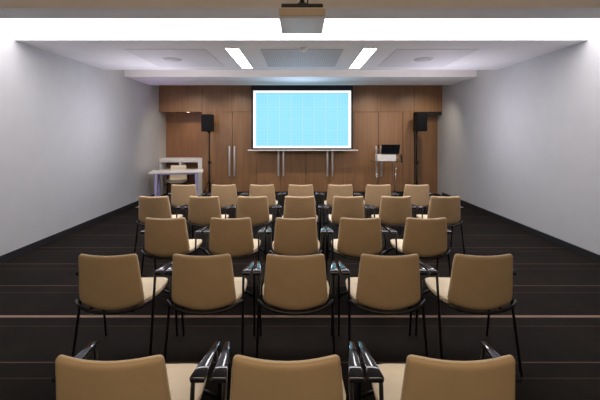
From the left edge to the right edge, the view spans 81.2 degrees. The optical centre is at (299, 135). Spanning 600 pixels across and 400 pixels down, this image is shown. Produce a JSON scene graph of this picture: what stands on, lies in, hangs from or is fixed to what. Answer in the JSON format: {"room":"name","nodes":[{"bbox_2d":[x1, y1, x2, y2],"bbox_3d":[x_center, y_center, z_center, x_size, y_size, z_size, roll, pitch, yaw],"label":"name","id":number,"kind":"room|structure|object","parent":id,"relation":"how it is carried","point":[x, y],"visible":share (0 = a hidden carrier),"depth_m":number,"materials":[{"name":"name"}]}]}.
{"room":"assembly chamber","nodes":[
{"label":"assembly chamber","id":0,"kind":"room"},
{"bbox_2d":[0,23,165,255],"bbox_3d":[-3.825,-0.100,3.600,0.150,3.400,13.200,0,0,0],"label":"wall","id":1,"kind":"structure","parent":0,"point":[80,142],"depth_m":5.62,"materials":[{"name":"grey paint"}]},
{"bbox_2d":[0,193,157,263],"bbox_3d":[-3.743,1.555,3.140,0.015,0.090,12.280,0,0,0],"label":"baseboard","id":2,"kind":"structure","parent":1,"relation":"attached to","point":[27,248],"depth_m":5.46,"materials":[{"name":"black"}]},
{"bbox_2d":[163,112,201,112],"bbox_3d":[-3.175,-0.650,9.640,1.150,0.050,0.320,0,0,0],"label":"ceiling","id":3,"kind":"structure","parent":0,"point":[163,112],"depth_m":9.60,"materials":[{"name":"brown wood"}]},
{"bbox_2d":[166,113,201,156],"bbox_3d":[-3.175,0.388,9.875,1.150,2.425,0.150,0,0,0],"label":"wall","id":4,"kind":"structure","parent":0,"point":[183,130],"depth_m":9.80,"materials":[{"name":"brown wood"}]},
{"bbox_2d":[202,112,207,191],"bbox_3d":[-2.526,0.440,9.575,0.147,2.121,0.550,0,0,0],"label":"wall","id":5,"kind":"structure","parent":0,"point":[204,134],"depth_m":9.30,"materials":[{"name":"brown wood"}]},
{"bbox_2d":[0,193,599,399],"bbox_3d":[0.015,1.650,3.500,7.930,0.100,13.400,0,0,0],"label":"floor","id":6,"kind":"structure","parent":0,"point":[556,288],"depth_m":3.01,"materials":[{"name":"carpet"}]},
{"bbox_2d":[71,254,177,356],"bbox_3d":[-1.266,1.192,2.549,0.606,0.820,0.567,0,0,0],"label":"chair","id":7,"kind":"object","parent":6,"relation":"on","point":[105,282],"visible":0.97,"depth_m":2.31,"materials":[{"name":"beige leather"}]},
{"bbox_2d":[52,341,220,399],"bbox_3d":[-0.676,1.192,1.486,0.606,0.820,0.567,0,0,0],"label":"chair","id":8,"kind":"object","parent":6,"relation":"on","point":[75,378],"visible":1,"depth_m":1.23,"materials":[{"name":"beige leather"}]},
{"bbox_2d":[134,196,187,253],"bbox_3d":[-1.886,1.192,4.754,0.606,0.820,0.567,0,0,0],"label":"chair","id":9,"kind":"object","parent":6,"relation":"on","point":[151,207],"visible":0.74,"depth_m":4.51,"materials":[{"name":"beige leather"}]},
{"bbox_2d":[140,217,208,277],"bbox_3d":[-1.283,1.192,3.574,0.606,0.820,0.567,0,0,0],"label":"chair","id":10,"kind":"object","parent":6,"relation":"on","point":[164,238],"visible":0.97,"depth_m":3.33,"materials":[{"name":"beige leather"}]},
{"bbox_2d":[148,169,202,196],"bbox_3d":[-2.990,1.234,8.530,1.220,0.733,0.680,0,0,-15],"label":"table","id":11,"kind":"object","parent":6,"relation":"on","point":[182,171],"visible":0.83,"depth_m":8.34,"materials":[{"name":"white laminate"}]},
{"bbox_2d":[163,165,188,195],"bbox_3d":[-3.119,1.192,8.894,0.606,0.820,0.567,0,0,-12],"label":"chair","id":12,"kind":"object","parent":6,"relation":"on","point":[174,179],"visible":0.77,"depth_m":9.05,"materials":[{"name":"beige leather"}]},
{"bbox_2d":[159,157,202,195],"bbox_3d":[-3.160,1.107,9.510,1.140,0.985,0.500,0,0,0],"label":"desk","id":13,"kind":"object","parent":6,"relation":"on","point":[190,162],"visible":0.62,"depth_m":9.41,"materials":[{"name":"white laminate"}]},
{"bbox_2d":[168,184,208,234],"bbox_3d":[-1.856,1.192,5.814,0.606,0.820,0.567,0,0,0],"label":"chair","id":14,"kind":"object","parent":6,"relation":"on","point":[180,194],"visible":0.68,"depth_m":5.56,"materials":[{"name":"beige leather"}]},
{"bbox_2d":[202,134,211,196],"bbox_3d":[-2.317,0.775,9.000,0.366,1.635,0.321,0,0,0],"label":"speaker stand","id":15,"kind":"object","parent":6,"relation":"on","point":[209,161],"visible":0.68,"depth_m":8.93,"materials":[{"name":"black metal"}]},
{"bbox_2d":[201,114,213,133],"bbox_3d":[-2.338,-0.288,8.945,0.296,0.487,0.269,0,0,8],"label":"loudspeaker","id":16,"kind":"object","parent":15,"relation":"on","point":[207,120],"visible":1,"depth_m":8.82,"materials":[{"name":"black plastic"}]},
{"bbox_2d":[201,115,211,130],"bbox_3d":[-2.356,-0.313,8.818,0.270,0.397,0.012,0,0,8],"label":"grille","id":17,"kind":"object","parent":16,"relation":"attached to","point":[206,120],"depth_m":8.81,"materials":[{"name":"black"}]},
{"bbox_2d":[184,196,232,238],"bbox_3d":[-1.239,1.192,4.754,0.606,0.820,0.567,0,0,0],"label":"chair","id":18,"kind":"object","parent":6,"relation":"on","point":[200,210],"visible":0.77,"depth_m":4.51,"materials":[{"name":"beige leather"}]},
{"bbox_2d":[164,254,255,363],"bbox_3d":[-0.647,1.192,2.549,0.606,0.820,0.567,0,0,0],"label":"chair","id":19,"kind":"object","parent":6,"relation":"on","point":[196,282],"visible":1,"depth_m":2.31,"materials":[{"name":"beige leather"}]},
{"bbox_2d":[207,184,246,209],"bbox_3d":[-1.215,1.192,5.814,0.606,0.820,0.567,0,0,0],"label":"chair","id":20,"kind":"object","parent":6,"relation":"on","point":[227,194],"visible":0.56,"depth_m":5.56,"materials":[{"name":"beige leather"}]},
{"bbox_2d":[203,217,265,265],"bbox_3d":[-0.660,1.192,3.574,0.606,0.820,0.567,0,0,0],"label":"chair","id":21,"kind":"object","parent":6,"relation":"on","point":[234,237],"visible":0.98,"depth_m":3.33,"materials":[{"name":"beige leather"}]},
{"bbox_2d":[231,196,277,249],"bbox_3d":[-0.614,1.192,4.754,0.606,0.820,0.567,0,0,0],"label":"chair","id":22,"kind":"object","parent":6,"relation":"on","point":[256,208],"visible":0.8,"depth_m":4.51,"materials":[{"name":"beige leather"}]},
{"bbox_2d":[244,184,281,217],"bbox_3d":[-0.606,1.192,5.814,0.606,0.820,0.567,0,0,0],"label":"chair","id":23,"kind":"object","parent":6,"relation":"on","point":[255,190],"visible":0.62,"depth_m":5.56,"materials":[{"name":"beige leather"}]},
{"bbox_2d":[211,341,363,399],"bbox_3d":[-0.048,1.192,1.486,0.606,0.820,0.567,0,0,0],"label":"chair","id":24,"kind":"object","parent":6,"relation":"on","point":[250,378],"visible":1,"depth_m":1.23,"materials":[{"name":"beige leather"}]},
{"bbox_2d":[252,254,338,358],"bbox_3d":[-0.030,1.192,2.549,0.606,0.820,0.567,0,0,0],"label":"chair","id":25,"kind":"object","parent":6,"relation":"on","point":[290,282],"visible":1,"depth_m":2.31,"materials":[{"name":"beige leather"}]},
{"bbox_2d":[266,217,325,255],"bbox_3d":[-0.040,1.192,3.574,0.606,0.820,0.567,0,0,0],"label":"chair","id":26,"kind":"object","parent":6,"relation":"on","point":[292,237],"visible":0.95,"depth_m":3.33,"materials":[{"name":"beige leather"}]},
{"bbox_2d":[277,196,322,254],"bbox_3d":[-0.003,1.192,4.754,0.606,0.820,0.567,0,0,0],"label":"chair","id":27,"kind":"object","parent":6,"relation":"on","point":[294,207],"visible":0.73,"depth_m":4.50,"materials":[{"name":"beige leather"}]},
{"bbox_2d":[282,184,318,234],"bbox_3d":[0.013,1.192,5.814,0.606,0.820,0.567,0,0,0],"label":"chair","id":28,"kind":"object","parent":6,"relation":"on","point":[293,190],"visible":0.44,"depth_m":5.56,"materials":[{"name":"beige leather"}]},
{"bbox_2d":[320,184,357,208],"bbox_3d":[0.641,1.192,5.814,0.606,0.820,0.567,0,0,0],"label":"chair","id":29,"kind":"object","parent":6,"relation":"on","point":[333,190],"visible":0.51,"depth_m":5.56,"materials":[{"name":"beige leather"}]},
{"bbox_2d":[323,196,369,258],"bbox_3d":[0.625,1.192,4.754,0.606,0.820,0.567,0,0,0],"label":"chair","id":30,"kind":"object","parent":6,"relation":"on","point":[347,207],"visible":0.76,"depth_m":4.51,"materials":[{"name":"beige leather"}]},
{"bbox_2d":[326,217,388,280],"bbox_3d":[0.576,1.192,3.574,0.606,0.820,0.567,0,0,0],"label":"chair","id":31,"kind":"object","parent":6,"relation":"on","point":[357,237],"visible":0.94,"depth_m":3.33,"materials":[{"name":"beige leather"}]},
{"bbox_2d":[356,184,394,234],"bbox_3d":[1.250,1.192,5.814,0.606,0.820,0.567,0,0,0],"label":"chair","id":32,"kind":"object","parent":6,"relation":"on","point":[373,194],"visible":0.62,"depth_m":5.56,"materials":[{"name":"beige leather"}]},
{"bbox_2d":[338,254,427,356],"bbox_3d":[0.594,1.192,2.549,0.606,0.820,0.567,0,0,0],"label":"chair","id":33,"kind":"object","parent":6,"relation":"on","point":[382,282],"visible":1,"depth_m":2.31,"materials":[{"name":"beige leather"}]},
{"bbox_2d":[368,154,401,196],"bbox_3d":[2.132,1.033,8.750,0.775,1.132,0.420,0,0,0],"label":"lectern","id":34,"kind":"object","parent":6,"relation":"on","point":[391,158],"visible":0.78,"depth_m":8.63,"materials":[{"name":"white laminate"}]},
{"bbox_2d":[368,160,401,161],"bbox_3d":[2.132,0.651,8.750,0.775,0.014,0.420,0,0,0],"label":"shelf","id":35,"kind":"object","parent":34,"relation":"attached to","point":[368,160],"depth_m":8.62,"materials":[{"name":"clear glass"}]},
{"bbox_2d":[380,145,399,153],"bbox_3d":[2.235,0.349,8.742,0.460,0.244,0.275,0,0,0],"label":"laptop","id":36,"kind":"object","parent":34,"relation":"on","point":[385,149],"visible":1,"depth_m":8.63,"materials":[{"name":"black plastic"}]},
{"bbox_2d":[367,196,415,254],"bbox_3d":[1.240,1.192,4.754,0.606,0.820,0.567,0,0,0],"label":"chair","id":37,"kind":"object","parent":6,"relation":"on","point":[394,211],"visible":0.84,"depth_m":4.51,"materials":[{"name":"beige leather"}]},
{"bbox_2d":[391,184,432,234],"bbox_3d":[1.862,1.192,5.814,0.606,0.820,0.567,0,0,0],"label":"chair","id":38,"kind":"object","parent":6,"relation":"on","point":[420,195],"visible":0.7,"depth_m":5.56,"materials":[{"name":"beige leather"}]},
{"bbox_2d":[415,133,418,184],"bbox_3d":[2.982,0.771,9.000,0.366,1.643,0.321,0,0,0],"label":"speaker stand","id":39,"kind":"object","parent":6,"relation":"on","point":[416,161],"visible":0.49,"depth_m":8.93,"materials":[{"name":"black metal"}]},
{"bbox_2d":[413,112,426,132],"bbox_3d":[3.054,-0.316,8.946,0.296,0.528,0.269,0,0,-14],"label":"loudspeaker","id":40,"kind":"object","parent":39,"relation":"on","point":[419,118],"visible":1,"depth_m":8.82,"materials":[{"name":"black plastic"}]},
{"bbox_2d":[418,113,426,129],"bbox_3d":[3.085,-0.341,8.821,0.270,0.438,0.012,0,0,-14],"label":"grille","id":41,"kind":"object","parent":40,"relation":"attached to","point":[422,117],"depth_m":8.82,"materials":[{"name":"black"}]},
{"bbox_2d":[384,217,451,276],"bbox_3d":[1.205,1.192,3.574,0.606,0.820,0.567,0,0,0],"label":"chair","id":42,"kind":"object","parent":6,"relation":"on","point":[427,238],"visible":0.94,"depth_m":3.33,"materials":[{"name":"beige leather"}]},
{"bbox_2d":[412,196,464,254],"bbox_3d":[1.873,1.192,4.754,0.606,0.820,0.567,0,0,0],"label":"chair","id":43,"kind":"object","parent":6,"relation":"on","point":[449,208],"visible":0.75,"depth_m":4.51,"materials":[{"name":"beige leather"}]},
{"bbox_2d":[357,341,521,399],"bbox_3d":[0.573,1.192,1.486,0.606,0.820,0.567,0,0,0],"label":"chair","id":44,"kind":"object","parent":6,"relation":"on","point":[420,378],"visible":1,"depth_m":1.23,"materials":[{"name":"beige leather"}]},
{"bbox_2d":[415,254,522,375],"bbox_3d":[1.211,1.192,2.549,0.606,0.820,0.567,0,0,0],"label":"chair","id":45,"kind":"object","parent":6,"relation":"on","point":[475,282],"visible":0.98,"depth_m":2.31,"materials":[{"name":"beige leather"}]},
{"bbox_2d":[0,0,599,18],"bbox_3d":[0.015,-1.525,3.595,7.530,0.550,0.330,0,0,0],"label":"ceiling","id":46,"kind":"structure","parent":0,"point":[9,9],"depth_m":3.45,"materials":[{"name":"paint"}]},
{"bbox_2d":[159,85,441,111],"bbox_3d":[0.015,-1.087,9.390,7.530,0.925,0.180,0,0,0],"label":"wall","id":47,"kind":"structure","parent":0,"point":[172,98],"depth_m":9.30,"materials":[{"name":"brown wood"}]},
{"bbox_2d":[208,112,231,191],"bbox_3d":[-2.123,0.440,9.298,0.640,2.114,0.104,0,0,0],"label":"door","id":48,"kind":"structure","parent":47,"relation":"in","point":[221,138],"depth_m":9.30,"materials":[{"name":"brown wood"}]},
{"bbox_2d":[232,112,256,191],"bbox_3d":[-1.476,0.440,9.298,0.640,2.114,0.104,0,0,0],"label":"door","id":49,"kind":"structure","parent":47,"relation":"in","point":[244,162],"depth_m":9.30,"materials":[{"name":"brown wood"}]},
{"bbox_2d":[257,151,280,191],"bbox_3d":[-0.828,0.440,9.298,0.640,2.114,0.104,0,0,0],"label":"door","id":50,"kind":"structure","parent":47,"relation":"in","point":[268,162],"depth_m":9.30,"materials":[{"name":"brown wood"}]},
{"bbox_2d":[281,151,304,191],"bbox_3d":[-0.181,0.440,9.298,0.640,2.114,0.104,0,0,0],"label":"door","id":51,"kind":"structure","parent":47,"relation":"in","point":[292,162],"depth_m":9.30,"materials":[{"name":"brown wood"}]},
{"bbox_2d":[305,151,305,184],"bbox_3d":[0.215,0.487,9.363,5.630,2.225,0.014,0,0,0],"label":"trim","id":52,"kind":"structure","parent":47,"relation":"attached to","point":[305,151],"depth_m":9.36,"materials":[{"name":"black"}]},
{"bbox_2d":[306,151,329,191],"bbox_3d":[0.467,0.440,9.298,0.640,2.114,0.104,0,0,0],"label":"door","id":53,"kind":"structure","parent":47,"relation":"in","point":[317,162],"depth_m":9.30,"materials":[{"name":"brown wood"}]},
{"bbox_2d":[330,112,353,191],"bbox_3d":[1.114,0.440,9.298,0.640,2.114,0.104,0,0,0],"label":"door","id":54,"kind":"structure","parent":47,"relation":"in","point":[341,162],"depth_m":9.30,"materials":[{"name":"brown wood"}]},
{"bbox_2d":[354,112,377,191],"bbox_3d":[1.762,0.440,9.298,0.640,2.114,0.104,0,0,0],"label":"door","id":55,"kind":"structure","parent":47,"relation":"in","point":[365,123],"depth_m":9.30,"materials":[{"name":"brown wood"}]},
{"bbox_2d":[378,112,402,191],"bbox_3d":[2.409,0.440,9.298,0.640,2.114,0.104,0,0,0],"label":"door","id":56,"kind":"structure","parent":47,"relation":"in","point":[390,124],"depth_m":9.30,"materials":[{"name":"brown wood"}]},
{"bbox_2d":[415,112,441,114],"bbox_3d":[3.425,-0.590,9.375,0.710,0.070,0.090,0,0,0],"label":"trim","id":57,"kind":"structure","parent":47,"relation":"attached to","point":[428,113],"depth_m":9.33,"materials":[{"name":"black metal"}]},
{"bbox_2d":[125,70,476,84],"bbox_3d":[0.015,-1.525,8.110,7.530,0.550,1.260,0,0,0],"label":"ceiling","id":58,"kind":"structure","parent":0,"point":[150,77],"depth_m":7.48,"materials":[{"name":"paint"}]},
{"bbox_2d":[15,29,587,69],"bbox_3d":[0.015,-1.525,5.650,7.530,0.550,2.100,0,0,0],"label":"ceiling","id":59,"kind":"structure","parent":0,"point":[99,48],"depth_m":4.77,"materials":[{"name":"paint"}]},
{"bbox_2d":[123,49,224,66],"bbox_3d":[-1.965,-1.247,5.715,1.190,0.006,1.290,0,0,0],"label":"ceiling panel","id":60,"kind":"object","parent":59,"relation":"attached to","point":[191,57],"visible":0.93,"depth_m":5.53,"materials":[{"name":"white paint"}]},
{"bbox_2d":[162,57,182,61],"bbox_3d":[-2.090,-1.238,5.740,0.330,0.011,0.330,0,0,0],"label":"loudspeaker","id":61,"kind":"object","parent":60,"relation":"attached to","point":[170,59],"visible":1,"depth_m":5.70,"materials":[{"name":"white"}]},
{"bbox_2d":[224,48,252,68],"bbox_3d":[-0.975,-1.246,5.760,0.212,0.008,1.520,0,0,0],"label":"recessed light","id":62,"kind":"object","parent":59,"relation":"in","point":[236,54],"visible":1,"depth_m":5.60,"materials":[{"name":"white plastic"}]},
{"bbox_2d":[260,49,342,66],"bbox_3d":[0.028,-1.247,5.715,1.205,0.006,1.290,0,0,0],"label":"ceiling panel","id":63,"kind":"object","parent":59,"relation":"attached to","point":[273,57],"visible":0.93,"depth_m":5.60,"materials":[{"name":"grey metal"}]},
{"bbox_2d":[349,48,377,68],"bbox_3d":[1.010,-1.246,5.760,0.212,0.008,1.520,0,0,0],"label":"recessed light","id":64,"kind":"object","parent":59,"relation":"in","point":[365,54],"visible":1,"depth_m":5.60,"materials":[{"name":"white plastic"}]},
{"bbox_2d":[377,49,478,66],"bbox_3d":[2.000,-1.247,5.715,1.200,0.006,1.290,0,0,0],"label":"ceiling panel","id":65,"kind":"object","parent":59,"relation":"attached to","point":[399,57],"visible":0.93,"depth_m":5.53,"materials":[{"name":"white paint"}]},
{"bbox_2d":[413,57,433,61],"bbox_3d":[2.020,-1.238,5.740,0.330,0.011,0.330,0,0,0],"label":"loudspeaker","id":66,"kind":"object","parent":65,"relation":"attached to","point":[422,59],"visible":1,"depth_m":5.70,"materials":[{"name":"white"}]},
{"bbox_2d":[414,58,431,61],"bbox_3d":[2.020,-1.238,5.740,0.290,0.010,0.290,0,0,0],"label":"grille","id":67,"kind":"object","parent":66,"relation":"attached to","point":[417,59],"depth_m":5.71,"materials":[{"name":"white metal"}]},
{"bbox_2d":[403,112,413,191],"bbox_3d":[2.885,0.440,9.575,0.291,2.121,0.550,0,0,0],"label":"wall","id":68,"kind":"structure","parent":0,"point":[408,133],"depth_m":9.30,"materials":[{"name":"brown wood"}]},
{"bbox_2d":[204,192,403,194],"bbox_3d":[0.215,1.550,9.340,5.630,0.100,0.020,0,0,0],"label":"baseboard","id":69,"kind":"structure","parent":68,"relation":"attached to","point":[238,193],"depth_m":9.33,"materials":[{"name":"black"}]},
{"bbox_2d":[414,112,414,184],"bbox_3d":[3.050,0.487,9.375,0.040,2.225,0.090,0,0,0],"label":"trim","id":70,"kind":"structure","parent":68,"relation":"attached to","point":[414,112],"depth_m":9.33,"materials":[{"name":"black"}]},
{"bbox_2d":[415,115,437,193],"bbox_3d":[3.405,0.388,9.685,0.750,2.425,0.130,0,0,0],"label":"wall","id":71,"kind":"structure","parent":0,"point":[427,141],"depth_m":9.62,"materials":[{"name":"brown wood"}]},
{"bbox_2d":[438,24,599,254],"bbox_3d":[3.855,-0.100,3.600,0.150,3.400,13.200,0,0,0],"label":"wall","id":72,"kind":"structure","parent":0,"point":[519,142],"depth_m":5.64,"materials":[{"name":"grey paint"}]},
{"bbox_2d":[442,192,599,262],"bbox_3d":[3.772,1.555,3.140,0.015,0.090,12.280,0,0,0],"label":"baseboard","id":73,"kind":"structure","parent":72,"relation":"attached to","point":[574,248],"depth_m":5.55,"materials":[{"name":"black wood"}]},
{"bbox_3d":[0.015,-1.680,2.665,7.530,0.240,1.530,0,0,0],"label":"ceiling","id":74,"kind":"structure","parent":0,"visible":0},
{"bbox_2d":[279,0,325,33],"bbox_3d":[0.017,-1.223,2.883,0.356,0.661,0.446,0,0,0],"label":"projector","id":75,"kind":"object","parent":74,"relation":"hanging from","point":[302,17],"visible":1,"depth_m":2.68,"materials":[{"name":"grey plastic"}]},
{"bbox_3d":[0.015,-1.630,4.180,7.530,0.340,0.840,0,0,0],"label":"ceiling","id":76,"kind":"structure","parent":0,"visible":0},
{"bbox_2d":[0,19,599,28],"bbox_3d":[0.015,-1.427,4.180,7.510,0.055,0.830,0,0,0],"label":"ceiling light","id":77,"kind":"object","parent":76,"relation":"attached to","point":[14,23],"visible":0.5,"depth_m":4.38,"materials":[{"name":"white"}]},
{"bbox_3d":[0.015,-1.660,9.470,7.530,0.280,1.460,0,0,0],"label":"ceiling","id":78,"kind":"structure","parent":0,"visible":0},
{"bbox_2d":[248,85,357,150],"bbox_3d":[0.075,-0.557,9.150,2.840,1.917,0.292,0,0,0],"label":"projection screen","id":79,"kind":"object","parent":78,"relation":"hanging from","point":[283,117],"visible":0.83,"depth_m":9.02,"materials":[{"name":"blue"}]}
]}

